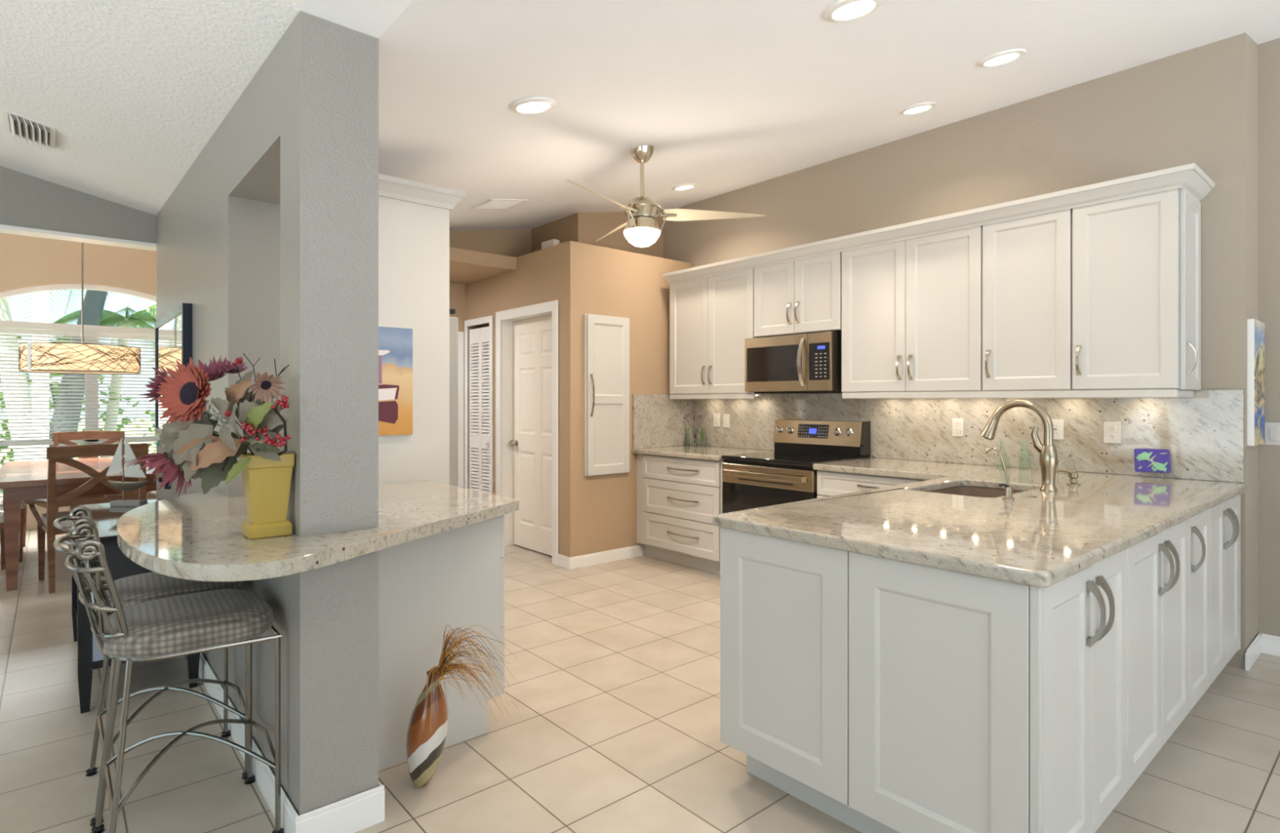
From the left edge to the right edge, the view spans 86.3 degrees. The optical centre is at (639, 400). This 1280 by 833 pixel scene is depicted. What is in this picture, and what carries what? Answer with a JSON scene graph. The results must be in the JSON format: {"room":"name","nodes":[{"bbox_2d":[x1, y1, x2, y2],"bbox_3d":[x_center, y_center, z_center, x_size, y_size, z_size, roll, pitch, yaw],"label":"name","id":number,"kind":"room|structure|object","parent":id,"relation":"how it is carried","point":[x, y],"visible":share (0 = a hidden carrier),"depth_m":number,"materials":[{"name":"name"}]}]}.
{"room":"kitchen","nodes":[
{"label":"kitchen","id":0,"kind":"room"},
{"bbox_2d":[0,232,156,529],"bbox_3d":[-6.575,-0.240,6.717,5.200,3.100,0.160,0,0,-41],"label":"wall","id":1,"kind":"structure","parent":0,"point":[25,261],"depth_m":7.13,"materials":[{"name":"beige paint"}]},
{"bbox_2d":[0,284,156,506],"bbox_3d":[-5.807,-0.091,7.312,2.600,2.302,0.160,0,0,-41],"label":"window","id":2,"kind":"structure","parent":1,"relation":"attached to","point":[56,307],"depth_m":7.20,"materials":[{"name":"clear glass"}]},
{"bbox_2d":[0,327,156,497],"bbox_3d":[-5.766,0.135,7.263,2.440,1.721,0.044,0,0,-41],"label":"window blind","id":3,"kind":"object","parent":1,"relation":"attached to","point":[2,330],"visible":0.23,"depth_m":7.10,"materials":[{"name":"white plastic"}]},
{"bbox_2d":[0,165,156,243],"bbox_3d":[-5.785,-1.587,2.712,6.772,1.003,0.140,0,0,-41],"label":"wall header","id":4,"kind":"structure","parent":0,"point":[27,201],"depth_m":4.40,"materials":[{"name":"grey paint"}]},
{"bbox_2d":[0,224,156,250],"bbox_3d":[-5.785,-1.074,2.712,6.772,0.024,0.156,0,0,-41],"label":"crown molding","id":5,"kind":"structure","parent":4,"relation":"attached to","point":[4,228],"depth_m":4.47,"materials":[{"name":"white paint"}]},
{"bbox_2d":[449,282,465,488],"bbox_3d":[-2.415,0.087,6.142,1.755,2.446,0.140,0,0,-41],"label":"wall","id":6,"kind":"structure","parent":0,"point":[457,291],"depth_m":6.62,"materials":[{"name":"beige paint"}]},
{"bbox_2d":[457,331,463,488],"bbox_3d":[-1.755,0.320,6.605,0.100,1.980,0.017,0,0,-41],"label":"trim","id":7,"kind":"structure","parent":6,"relation":"attached to","point":[460,334],"depth_m":6.61,"materials":[{"name":"white paint"}]},
{"bbox_2d":[449,246,516,271],"bbox_3d":[-1.934,-1.191,5.276,2.155,0.110,0.140,0,0,-41],"label":"beam","id":8,"kind":"structure","parent":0,"point":[458,256],"depth_m":5.73,"materials":[{"name":"beige paint"}]},
{"bbox_2d":[449,212,663,257],"bbox_3d":[-1.456,-1.483,5.661,3.638,0.666,0.920,0,0,-41],"label":"wall","id":9,"kind":"structure","parent":0,"point":[587,228],"depth_m":6.12,"materials":[{"name":"beige paint"}]},
{"bbox_2d":[465,240,693,557],"bbox_3d":[-0.655,0.032,6.482,1.355,2.556,1.921,0,0,-41],"label":"wall","id":10,"kind":"structure","parent":0,"point":[597,513],"depth_m":5.59,"materials":[{"name":"beige paint"}]},
{"bbox_2d":[464,315,493,493],"bbox_3d":[-1.510,0.265,6.451,0.060,2.090,0.552,0,0,-41],"label":"door","id":11,"kind":"structure","parent":10,"relation":"in","point":[481,437],"depth_m":6.46,"materials":[{"name":"white paint"}]},
{"bbox_2d":[495,299,558,565],"bbox_3d":[-0.915,0.254,5.854,0.178,2.112,0.993,0,0,-41],"label":"door","id":12,"kind":"structure","parent":10,"relation":"in","point":[526,337],"depth_m":5.98,"materials":[{"name":"white paint"}]},
{"bbox_2d":[541,239,559,249],"bbox_3d":[-0.741,-1.281,5.630,0.065,0.070,0.180,0,0,-41],"label":"box","id":13,"kind":"object","parent":10,"relation":"on","point":[551,242],"visible":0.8,"depth_m":5.59,"materials":[{"name":"white plastic"}]},
{"bbox_2d":[557,544,644,569],"bbox_3d":[-0.314,1.262,5.605,0.762,0.095,0.176,0,0,-41],"label":"baseboard","id":14,"kind":"structure","parent":10,"relation":"attached to","point":[594,558],"depth_m":5.48,"materials":[{"name":"white paint"}]},
{"bbox_2d":[583,313,629,475],"bbox_3d":[-0.251,-0.047,5.508,0.443,1.282,0.082,0,0,-41],"label":"upper cabinet","id":15,"kind":"object","parent":10,"relation":"attached to","point":[606,338],"visible":1,"depth_m":5.49,"materials":[{"name":"white paint"}]},
{"bbox_2d":[632,394,693,448],"bbox_3d":[0.208,0.172,5.944,0.702,0.456,0.020,0,0,-41],"label":"backsplash","id":16,"kind":"structure","parent":10,"relation":"attached to","point":[659,420],"depth_m":5.89,"materials":[{"name":"stone"}]},
{"bbox_2d":[0,528,1279,832],"bbox_3d":[-1.579,1.350,2.600,13.000,0.080,16.000,0,0,-41],"label":"floor","id":17,"kind":"structure","parent":0,"point":[614,726],"depth_m":2.60,"materials":[{"name":"tile"}]},
{"bbox_2d":[0,506,5,569],"bbox_3d":[-4.941,0.806,4.951,0.574,1.008,0.578,0,0,44],"label":"dining chair","id":18,"kind":"object","parent":17,"relation":"on","point":[2,520],"visible":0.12,"depth_m":5.30,"materials":[{"name":"brown wood"}]},
{"bbox_2d":[0,506,4,522],"bbox_3d":[-4.900,0.854,4.994,0.530,0.051,0.460,0,0,44],"label":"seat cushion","id":19,"kind":"object","parent":18,"relation":"on","point":[2,520],"depth_m":4.95,"materials":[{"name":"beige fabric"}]},
{"bbox_2d":[0,497,26,562],"bbox_3d":[-5.407,0.806,5.569,0.578,1.008,0.574,0,0,-44],"label":"dining chair","id":20,"kind":"object","parent":17,"relation":"on","point":[23,504],"visible":0.44,"depth_m":5.55,"materials":[{"name":"brown wood"}]},
{"bbox_2d":[0,497,26,508],"bbox_3d":[-5.364,0.854,5.609,0.460,0.051,0.530,0,0,-44],"label":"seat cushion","id":21,"kind":"object","parent":20,"relation":"on","point":[23,505],"depth_m":5.58,"materials":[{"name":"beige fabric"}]},
{"bbox_2d":[0,456,156,591],"bbox_3d":[-4.625,0.929,5.717,1.090,0.762,2.100,0,0,-41],"label":"dining table","id":22,"kind":"object","parent":17,"relation":"on","point":[24,480],"visible":0.39,"depth_m":4.84,"materials":[{"name":"brown wood"}]},
{"bbox_2d":[23,442,151,593],"bbox_3d":[-4.006,0.806,5.004,0.578,1.008,0.740,0,0,44],"label":"dining chair","id":23,"kind":"object","parent":17,"relation":"on","point":[60,454],"visible":0.65,"depth_m":4.76,"materials":[{"name":"brown wood"}]},
{"bbox_2d":[41,511,71,526],"bbox_3d":[-4.049,0.854,5.045,0.460,0.051,0.530,0,0,44],"label":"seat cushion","id":24,"kind":"object","parent":23,"relation":"on","point":[58,514],"depth_m":4.87,"materials":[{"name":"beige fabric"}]},
{"bbox_2d":[52,430,124,511],"bbox_3d":[-5.401,0.806,6.690,0.574,1.008,0.578,0,0,-38],"label":"dining chair","id":25,"kind":"object","parent":17,"relation":"on","point":[63,437],"visible":0.22,"depth_m":6.85,"materials":[{"name":"brown wood"}]},
{"bbox_2d":[104,490,156,499],"bbox_3d":[-4.362,0.806,6.082,0.574,1.008,0.578,0,0,42],"label":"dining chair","id":26,"kind":"object","parent":17,"relation":"on","point":[153,495],"visible":0.02,"depth_m":5.99,"materials":[{"name":"brown wood"}]},
{"bbox_2d":[69,497,199,713],"bbox_3d":[-2.566,0.943,3.432,0.450,0.735,1.200,0,0,-41],"label":"console table","id":27,"kind":"object","parent":17,"relation":"on","point":[106,517],"visible":0.23,"depth_m":2.94,"materials":[{"name":"black paint"}]},
{"bbox_2d":[75,604,77,626],"bbox_3d":[-2.564,1.120,3.434,0.405,0.020,1.078,0,0,-41],"label":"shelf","id":28,"kind":"object","parent":27,"relation":"attached to","point":[76,606],"depth_m":3.59,"materials":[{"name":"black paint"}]},
{"bbox_2d":[106,431,150,506],"bbox_3d":[-2.803,0.372,3.739,0.243,0.405,0.065,0,0,-1],"label":"model sailboat","id":29,"kind":"object","parent":27,"relation":"on","point":[131,471],"visible":0.92,"depth_m":3.74,"materials":[{"name":"white fabric"}]},
{"bbox_2d":[53,506,247,826],"bbox_3d":[-1.682,0.837,2.363,0.530,0.946,0.419,0,0,-41],"label":"bar stool","id":30,"kind":"object","parent":17,"relation":"on","point":[134,589],"visible":0.56,"depth_m":2.33,"materials":[{"name":"metal"}]},
{"bbox_2d":[53,523,284,832],"bbox_3d":[-1.404,0.837,2.040,0.530,0.946,0.419,0,0,-41],"label":"bar stool","id":31,"kind":"object","parent":17,"relation":"on","point":[179,625],"visible":1,"depth_m":1.97,"materials":[{"name":"metal"}]},
{"bbox_2d":[156,10,378,815],"bbox_3d":[-2.081,-0.006,3.426,0.226,2.632,3.612,0,0,-41],"label":"wall pier","id":32,"kind":"object","parent":17,"relation":"on","point":[270,236],"visible":0.62,"depth_m":2.09,"materials":[{"name":"grey paint"}]},
{"bbox_2d":[164,480,170,488],"bbox_3d":[-2.873,0.440,4.150,0.029,0.190,0.040,0,0,-41],"label":"wall bracket","id":33,"kind":"object","parent":32,"relation":"attached to","point":[166,486],"visible":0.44,"depth_m":4.14,"materials":[{"name":"black metal"}]},
{"bbox_2d":[155,302,191,434],"bbox_3d":[-2.721,-0.145,3.965,0.041,0.710,1.244,0,0,-41],"label":"wall mirror","id":34,"kind":"object","parent":32,"relation":"attached to","point":[173,332],"visible":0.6,"depth_m":3.83,"materials":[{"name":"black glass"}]},
{"bbox_2d":[156,311,181,429],"bbox_3d":[-2.728,-0.145,3.959,0.008,0.640,1.160,0,0,-41],"label":"mirror glass","id":35,"kind":"object","parent":34,"relation":"attached to","point":[169,329],"depth_m":3.99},
{"bbox_2d":[198,652,384,832],"bbox_3d":[-2.076,1.255,3.421,0.260,0.110,3.627,0,0,-41],"label":"baseboard","id":36,"kind":"object","parent":32,"relation":"attached to","point":[359,811],"visible":0.59,"depth_m":2.09,"materials":[{"name":"white paint"}]},
{"bbox_2d":[378,173,466,484],"bbox_3d":[-1.549,0.125,3.619,0.827,2.370,1.094,0,0,-41],"label":"enclosure","id":37,"kind":"object","parent":17,"relation":"on","point":[414,216],"visible":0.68,"depth_m":3.38,"materials":[{"name":"white paint"}]},
{"bbox_2d":[378,326,413,435],"bbox_3d":[-1.246,-0.094,3.229,0.345,0.516,0.020,0,0,-41],"label":"painting","id":38,"kind":"object","parent":37,"relation":"attached to","point":[395,344],"visible":0.59,"depth_m":3.28,"materials":[{"name":"multicoloured paint"}]},
{"bbox_2d":[405,668,448,787],"bbox_3d":[-0.726,1.117,2.332,0.136,0.386,0.136,0,0,-41],"label":"floor vase","id":39,"kind":"object","parent":17,"relation":"on","point":[424,747],"visible":0.9,"depth_m":2.29,"materials":[{"name":"ceramic"}]},
{"bbox_2d":[422,624,517,731],"bbox_3d":[-0.569,0.920,2.279,0.307,0.310,0.145,0,0,2],"label":"dried grass","id":40,"kind":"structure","parent":39,"relation":"in","point":[442,667],"depth_m":2.30,"materials":[{"name":"brown plant"}]},
{"bbox_2d":[378,514,504,770],"bbox_3d":[-1.032,0.874,2.875,0.642,0.873,0.831,0,0,-41],"label":"base cabinet","id":41,"kind":"object","parent":17,"relation":"on","point":[455,577],"visible":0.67,"depth_m":2.57,"materials":[{"name":"white paint"}]},
{"bbox_2d":[116,480,519,581],"bbox_3d":[-1.155,0.415,2.541,1.265,0.040,1.641,0,0,-41],"label":"countertop","id":42,"kind":"structure","parent":41,"relation":"on","point":[195,536],"depth_m":2.06,"materials":[{"name":"stone"}]},
{"bbox_2d":[239,451,294,539],"bbox_3d":[-1.100,0.275,2.013,0.123,0.240,0.112,0,0,-41],"label":"planter","id":43,"kind":"object","parent":42,"relation":"on","point":[266,482],"visible":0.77,"depth_m":1.98,"materials":[{"name":"yellow ceramic"}]},
{"bbox_2d":[124,352,291,497],"bbox_3d":[-1.210,0.068,1.956,0.493,0.418,0.188,0,0,0],"label":"flower arrangement","id":44,"kind":"object","parent":43,"relation":"in","point":[190,444],"visible":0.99,"depth_m":1.92,"materials":[{"name":"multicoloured plant"}]},
{"bbox_2d":[449,308,457,486],"bbox_3d":[-1.539,0.407,3.669,0.856,1.765,0.970,0,0,-41],"label":"refrigerator","id":45,"kind":"object","parent":17,"relation":"on","point":[453,320],"visible":0.04,"depth_m":3.53,"materials":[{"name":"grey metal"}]},
{"bbox_2d":[636,453,726,574],"bbox_3d":[0.526,0.876,5.584,0.732,0.868,0.977,0,0,-41],"label":"base cabinet","id":46,"kind":"object","parent":17,"relation":"on","point":[678,499],"visible":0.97,"depth_m":5.34,"materials":[{"name":"white paint"}]},
{"bbox_2d":[631,444,773,460],"bbox_3d":[0.519,0.419,5.573,0.716,0.038,0.985,0,0,-41],"label":"countertop","id":47,"kind":"structure","parent":46,"relation":"on","point":[711,453],"depth_m":5.43,"materials":[{"name":"stone"}]},
{"bbox_2d":[684,427,689,445],"bbox_3d":[0.419,0.320,6.082,0.044,0.160,0.043,0,0,-41],"label":"bud vase","id":48,"kind":"object","parent":47,"relation":"on","point":[686,436],"visible":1,"depth_m":6.07,"materials":[{"name":"green glass"}]},
{"bbox_2d":[691,428,697,445],"bbox_3d":[0.482,0.325,6.030,0.052,0.150,0.051,0,0,-41],"label":"bud vase","id":49,"kind":"object","parent":47,"relation":"on","point":[694,441],"visible":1,"depth_m":6.01,"materials":[{"name":"clear glass"}]},
{"bbox_2d":[700,426,706,446],"bbox_3d":[0.557,0.315,5.989,0.056,0.170,0.055,0,0,-41],"label":"bud vase","id":50,"kind":"object","parent":47,"relation":"on","point":[703,438],"visible":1,"depth_m":5.97,"materials":[{"name":"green glass"}]},
{"bbox_2d":[684,409,709,436],"bbox_3d":[0.497,0.225,6.013,0.269,0.292,0.053,0,0,36],"label":"stems","id":51,"kind":"object","parent":50,"relation":"in","point":[691,413],"visible":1,"depth_m":6.01,"materials":[{"name":"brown plant"}]},
{"bbox_2d":[721,418,870,513],"bbox_3d":[1.096,0.697,4.885,0.734,1.106,0.790,0,0,-41],"label":"range","id":52,"kind":"object","parent":17,"relation":"on","point":[777,477],"visible":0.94,"depth_m":4.83,"materials":[{"name":"grey metal"}]},
{"bbox_2d":[721,451,864,466],"bbox_3d":[1.080,0.410,4.872,0.605,0.028,0.790,0,0,-41],"label":"cooktop","id":53,"kind":"object","parent":52,"relation":"in","point":[773,459],"depth_m":4.79,"materials":[{"name":"black glass"}]},
{"bbox_2d":[817,470,926,497],"bbox_3d":[1.667,0.876,4.258,0.732,0.868,0.878,0,0,-41],"label":"base cabinet","id":54,"kind":"object","parent":17,"relation":"on","point":[829,483],"visible":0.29,"depth_m":4.20,"materials":[{"name":"white paint"}]},
{"bbox_2d":[720,493,1240,832],"bbox_3d":[1.625,0.875,2.849,2.636,0.869,1.062,0,0,-41],"label":"base cabinet","id":55,"kind":"object","parent":17,"relation":"on","point":[881,695],"visible":0.91,"depth_m":1.97,"materials":[{"name":"white paint"}]},
{"bbox_2d":[712,457,1248,587],"bbox_3d":[1.292,0.419,3.202,2.640,0.038,2.000,0,0,-41],"label":"countertop","id":56,"kind":"structure","parent":55,"relation":"on","point":[1043,540],"depth_m":2.35,"materials":[{"name":"stone"}]},
{"bbox_2d":[929,486,1021,497],"bbox_3d":[1.555,0.527,3.160,0.650,0.176,0.420,0,0,-41],"label":"sink","id":57,"kind":"object","parent":56,"relation":"in","point":[962,491],"visible":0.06,"depth_m":3.43,"materials":[{"name":"silver metal"}]},
{"bbox_2d":[984,446,1014,499],"bbox_3d":[1.471,0.295,2.802,0.059,0.210,0.115,0,0,-41],"label":"tap","id":58,"kind":"object","parent":56,"relation":"on","point":[1007,489],"visible":1,"depth_m":2.78,"materials":[{"name":"silver metal"}]},
{"bbox_2d":[995,440,1010,468],"bbox_3d":[2.145,0.317,4.038,0.084,0.165,0.084,0,0,-41],"label":"glass bottle","id":59,"kind":"object","parent":56,"relation":"on","point":[998,464],"visible":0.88,"depth_m":4.02,"materials":[{"name":"glass"}]},
{"bbox_2d":[980,399,1057,491],"bbox_3d":[1.737,0.196,3.141,0.072,0.408,0.329,0,0,-41],"label":"kitchen faucet","id":60,"kind":"object","parent":56,"relation":"on","point":[1048,457],"visible":1,"depth_m":3.04,"materials":[{"name":"silver metal"}]},
{"bbox_2d":[1017,440,1030,469],"bbox_3d":[2.248,0.315,3.994,0.064,0.170,0.064,0,0,-41],"label":"glass bottle","id":61,"kind":"object","parent":56,"relation":"on","point":[1024,454],"visible":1,"depth_m":3.97,"materials":[{"name":"green glass"}]},
{"bbox_2d":[1025,494,1037,497],"bbox_3d":[1.635,0.398,2.853,0.044,0.004,0.044,0,0,-41],"label":"button","id":62,"kind":"object","parent":56,"relation":"on","point":[1028,495],"visible":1,"depth_m":2.84,"materials":[{"name":"silver metal"}]},
{"bbox_2d":[1057,450,1075,473],"bbox_3d":[2.368,0.340,3.794,0.088,0.120,0.088,0,0,-41],"label":"glass bottle","id":63,"kind":"object","parent":56,"relation":"on","point":[1065,462],"visible":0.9,"depth_m":3.77,"materials":[{"name":"glass"}]},
{"bbox_2d":[1056,469,1079,485],"bbox_3d":[2.049,0.364,3.274,0.056,0.072,0.105,0,0,-41],"label":"soap dispenser","id":64,"kind":"object","parent":56,"relation":"on","point":[1073,476],"visible":0.97,"depth_m":3.24,"materials":[{"name":"silver metal"}]},
{"bbox_2d":[1133,448,1170,478],"bbox_3d":[2.662,0.326,3.548,0.150,0.148,0.066,0,0,29],"label":"framed picture","id":65,"kind":"object","parent":56,"relation":"on","point":[1150,460],"visible":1,"depth_m":3.55},
{"bbox_2d":[0,0,1279,284],"bbox_3d":[-0.576,-1.602,0.362,11.600,0.944,11.300,0,0,-41],"label":"ceiling","id":66,"kind":"structure","parent":0,"point":[728,95],"depth_m":2.96,"materials":[{"name":"paint"}]},
{"bbox_2d":[0,108,56,151],"bbox_3d":[-3.059,-1.349,3.423,0.198,0.074,0.360,0,0,-41],"label":"ceiling vent","id":67,"kind":"object","parent":66,"relation":"in","point":[21,130],"visible":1,"depth_m":3.42,"materials":[{"name":"white metal"}]},
{"bbox_2d":[471,198,527,208],"bbox_3d":[-1.029,-1.436,4.986,0.297,0.064,0.300,0,0,-41],"label":"ceiling vent","id":68,"kind":"object","parent":66,"relation":"in","point":[492,203],"visible":1,"depth_m":4.96,"materials":[{"name":"white metal"}]},
{"bbox_2d":[509,96,556,114],"bbox_3d":[-0.461,-1.272,2.945,0.199,0.045,0.202,0,0,-41],"label":"recessed light","id":69,"kind":"object","parent":66,"relation":"in","point":[535,104],"visible":1,"depth_m":2.92,"materials":[{"name":"white paint"}]},
{"bbox_2d":[567,145,765,247],"bbox_3d":[-0.112,-1.185,4.015,1.244,0.580,1.151,0,0,-41],"label":"ceiling fan","id":70,"kind":"object","parent":66,"relation":"hanging from","point":[642,229],"visible":0.98,"depth_m":3.92,"materials":[{"name":"silver metal"}]},
{"bbox_2d":[671,182,697,190],"bbox_3d":[0.347,-1.668,5.325,0.199,0.045,0.202,0,0,-41],"label":"recessed light","id":71,"kind":"object","parent":66,"relation":"in","point":[685,186],"visible":1,"depth_m":5.29,"materials":[{"name":"white paint"}]},
{"bbox_2d":[823,0,883,22],"bbox_3d":[0.746,-1.373,2.389,0.199,0.045,0.202,0,0,-41],"label":"recessed light","id":72,"kind":"object","parent":66,"relation":"in","point":[841,11],"visible":1,"depth_m":2.39,"materials":[{"name":"white paint"}]},
{"bbox_2d":[898,102,936,115],"bbox_3d":[1.586,-1.670,3.904,0.199,0.045,0.202,0,0,-41],"label":"recessed light","id":73,"kind":"object","parent":66,"relation":"in","point":[921,107],"visible":1,"depth_m":3.88,"materials":[{"name":"white paint"}]},
{"bbox_2d":[977,48,1026,66],"bbox_3d":[1.688,-1.599,3.189,0.199,0.045,0.202,0,0,-41],"label":"recessed light","id":74,"kind":"object","parent":66,"relation":"in","point":[1003,57],"visible":1,"depth_m":3.17,"materials":[{"name":"white paint"}]},
{"bbox_2d":[663,32,1257,669],"bbox_3d":[1.792,-0.302,5.091,0.540,3.225,4.183,0,0,-41],"label":"wall","id":75,"kind":"structure","parent":0,"point":[1198,105],"depth_m":3.80,"materials":[{"name":"beige paint"}]},
{"bbox_2d":[670,268,757,399],"bbox_3d":[0.685,-0.520,5.642,0.417,1.010,0.931,0,0,-41],"label":"upper cabinet","id":76,"kind":"object","parent":75,"relation":"attached to","point":[712,318],"depth_m":5.50,"materials":[{"name":"white paint"}]},
{"bbox_2d":[662,162,1215,284],"bbox_3d":[1.536,-1.044,4.624,0.453,0.085,3.584,0,0,-41],"label":"crown molding","id":77,"kind":"structure","parent":76,"relation":"attached to","point":[1191,178],"depth_m":3.85,"materials":[{"name":"white paint"}]},
{"bbox_2d":[754,252,841,337],"bbox_3d":[1.236,-0.754,5.002,0.417,0.542,0.752,0,0,-41],"label":"upper cabinet","id":78,"kind":"object","parent":75,"relation":"attached to","point":[801,296],"visible":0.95,"depth_m":4.85,"materials":[{"name":"white paint"}]},
{"bbox_2d":[745,331,849,393],"bbox_3d":[1.174,-0.264,5.005,0.450,0.415,0.763,0,0,-41],"label":"microwave","id":79,"kind":"object","parent":78,"relation":"attached to","point":[806,362],"visible":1,"depth_m":4.84,"materials":[{"name":"grey metal"}]},
{"bbox_2d":[841,225,983,392],"bbox_3d":[1.783,-0.541,4.367,0.417,0.967,0.917,0,0,-41],"label":"upper cabinet","id":80,"kind":"object","parent":75,"relation":"attached to","point":[912,309],"visible":0.94,"depth_m":4.21,"materials":[{"name":"white paint"}]},
{"bbox_2d":[842,388,1193,399],"bbox_3d":[2.084,-0.033,4.027,0.347,0.047,1.816,0,0,-41],"label":"rail","id":81,"kind":"object","parent":80,"relation":"attached to","point":[1172,393],"visible":0.99,"depth_m":3.72,"materials":[{"name":"white paint"}]},
{"bbox_2d":[693,389,1244,482],"bbox_3d":[1.709,0.227,4.756,0.022,0.566,3.778,0,0,-41],"label":"backsplash","id":82,"kind":"structure","parent":75,"relation":"attached to","point":[1202,433],"depth_m":4.08,"materials":[{"name":"stone"}]},
{"bbox_2d":[713,413,719,426],"bbox_3d":[0.667,0.167,5.942,0.010,0.116,0.072,0,0,-41],"label":"wall outlet","id":83,"kind":"object","parent":82,"relation":"attached to","point":[716,415],"visible":1,"depth_m":5.94,"materials":[{"name":"white plastic"}]},
{"bbox_2d":[723,413,729,427],"bbox_3d":[0.741,0.172,5.857,0.010,0.116,0.072,0,0,-41],"label":"light switch","id":84,"kind":"object","parent":82,"relation":"attached to","point":[726,416],"visible":1,"depth_m":5.85,"materials":[{"name":"white plastic"}]},
{"bbox_2d":[952,417,963,436],"bbox_3d":[2.029,0.169,4.360,0.010,0.116,0.072,0,0,-41],"label":"wall outlet","id":85,"kind":"object","parent":82,"relation":"attached to","point":[957,423],"visible":1,"depth_m":4.35,"materials":[{"name":"white plastic"}]},
{"bbox_2d":[955,421,959,426],"bbox_3d":[2.027,0.147,4.358,0.004,0.028,0.034,0,0,-41],"label":"socket","id":86,"kind":"object","parent":85,"relation":"attached to","point":[957,423],"depth_m":4.36,"materials":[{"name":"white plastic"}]},
{"bbox_2d":[955,428,959,432],"bbox_3d":[2.027,0.191,4.358,0.004,0.028,0.034,0,0,-41],"label":"socket","id":87,"kind":"object","parent":85,"relation":"attached to","point":[957,430],"depth_m":4.36,"materials":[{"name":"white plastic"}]},
{"bbox_2d":[1051,418,1063,439],"bbox_3d":[2.394,0.164,3.936,0.010,0.116,0.085,0,0,-41],"label":"wall outlet","id":88,"kind":"object","parent":82,"relation":"attached to","point":[1058,424],"visible":0.66,"depth_m":3.92,"materials":[{"name":"white plastic"}]},
{"bbox_2d":[1053,423,1058,435],"bbox_3d":[2.393,0.164,3.934,0.003,0.066,0.034,0,0,-41],"label":"socket","id":89,"kind":"object","parent":88,"relation":"attached to","point":[1055,426],"depth_m":3.93,"materials":[{"name":"white plastic"}]},
{"bbox_2d":[1104,422,1120,443],"bbox_3d":[2.576,0.173,3.724,0.010,0.116,0.078,0,0,-41],"label":"wall outlet","id":90,"kind":"object","parent":82,"relation":"attached to","point":[1112,429],"visible":1,"depth_m":3.72,"materials":[{"name":"white plastic"}]},
{"bbox_2d":[1108,426,1115,431],"bbox_3d":[2.575,0.151,3.723,0.004,0.028,0.034,0,0,-41],"label":"socket","id":91,"kind":"object","parent":90,"relation":"attached to","point":[1110,428],"depth_m":3.72,"materials":[{"name":"white plastic"}]},
{"bbox_2d":[1108,433,1115,439],"bbox_3d":[2.575,0.195,3.723,0.004,0.028,0.034,0,0,-41],"label":"socket","id":92,"kind":"object","parent":90,"relation":"attached to","point":[1111,436],"depth_m":3.72,"materials":[{"name":"white plastic"}]},
{"bbox_2d":[982,208,1078,391],"bbox_3d":[2.232,-0.541,3.846,0.417,0.967,0.450,0,0,-41],"label":"upper cabinet","id":93,"kind":"object","parent":75,"relation":"attached to","point":[1028,261],"visible":0.87,"depth_m":3.72,"materials":[{"name":"white paint"}]},
{"bbox_2d":[1072,188,1200,390],"bbox_3d":[2.545,-0.539,3.482,0.417,0.971,0.501,0,0,-41],"label":"upper cabinet","id":94,"kind":"object","parent":75,"relation":"attached to","point":[1136,260],"visible":0.95,"depth_m":3.38,"materials":[{"name":"white paint"}]},
{"bbox_2d":[1247,318,1264,445],"bbox_3d":[3.110,-0.091,3.445,0.311,0.622,0.028,0,0,-41],"label":"painting","id":95,"kind":"object","parent":75,"relation":"attached to","point":[1255,328],"visible":1,"depth_m":3.36,"materials":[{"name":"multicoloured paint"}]},
{"bbox_2d":[1257,38,1279,636],"bbox_3d":[5.123,-0.302,1.506,0.170,3.225,5.597,0,0,-41],"label":"wall","id":96,"kind":"structure","parent":0,"point":[1268,52],"depth_m":3.54,"materials":[{"name":"beige paint"}]},
{"bbox_2d":[1244,632,1279,671],"bbox_3d":[4.587,1.260,1.705,0.387,0.100,4.597,0,0,-41],"label":"baseboard","id":97,"kind":"structure","parent":96,"relation":"attached to","point":[1269,644],"depth_m":3.50,"materials":[{"name":"white paint"}]},
{"bbox_2d":[1262,422,1279,444],"bbox_3d":[3.269,0.170,3.521,0.010,0.116,0.120,0,0,-41],"label":"light switch","id":98,"kind":"object","parent":96,"relation":"attached to","point":[1272,429],"visible":0.76,"depth_m":3.52,"materials":[{"name":"white plastic"}]},
{"bbox_3d":[-5.523,-1.840,5.379,5.350,0.100,3.560,0,0,-41],"label":"ceiling","id":99,"kind":"structure","parent":0,"visible":0},
{"bbox_2d":[18,242,140,373],"bbox_3d":[-4.619,-1.011,5.656,0.780,1.556,0.780,0,0,-41],"label":"drum chandelier","id":100,"kind":"object","parent":99,"relation":"hanging from","point":[82,357],"visible":0.99,"depth_m":5.37,"materials":[{"name":"beige fabric"}]},
{"bbox_2d":[34,370,133,373],"bbox_3d":[-4.619,-0.246,5.656,0.750,0.003,0.750,0,0,-41],"label":"diffuser","id":101,"kind":"object","parent":100,"relation":"attached to","point":[43,371],"depth_m":5.78,"materials":[{"name":"white plastic"}]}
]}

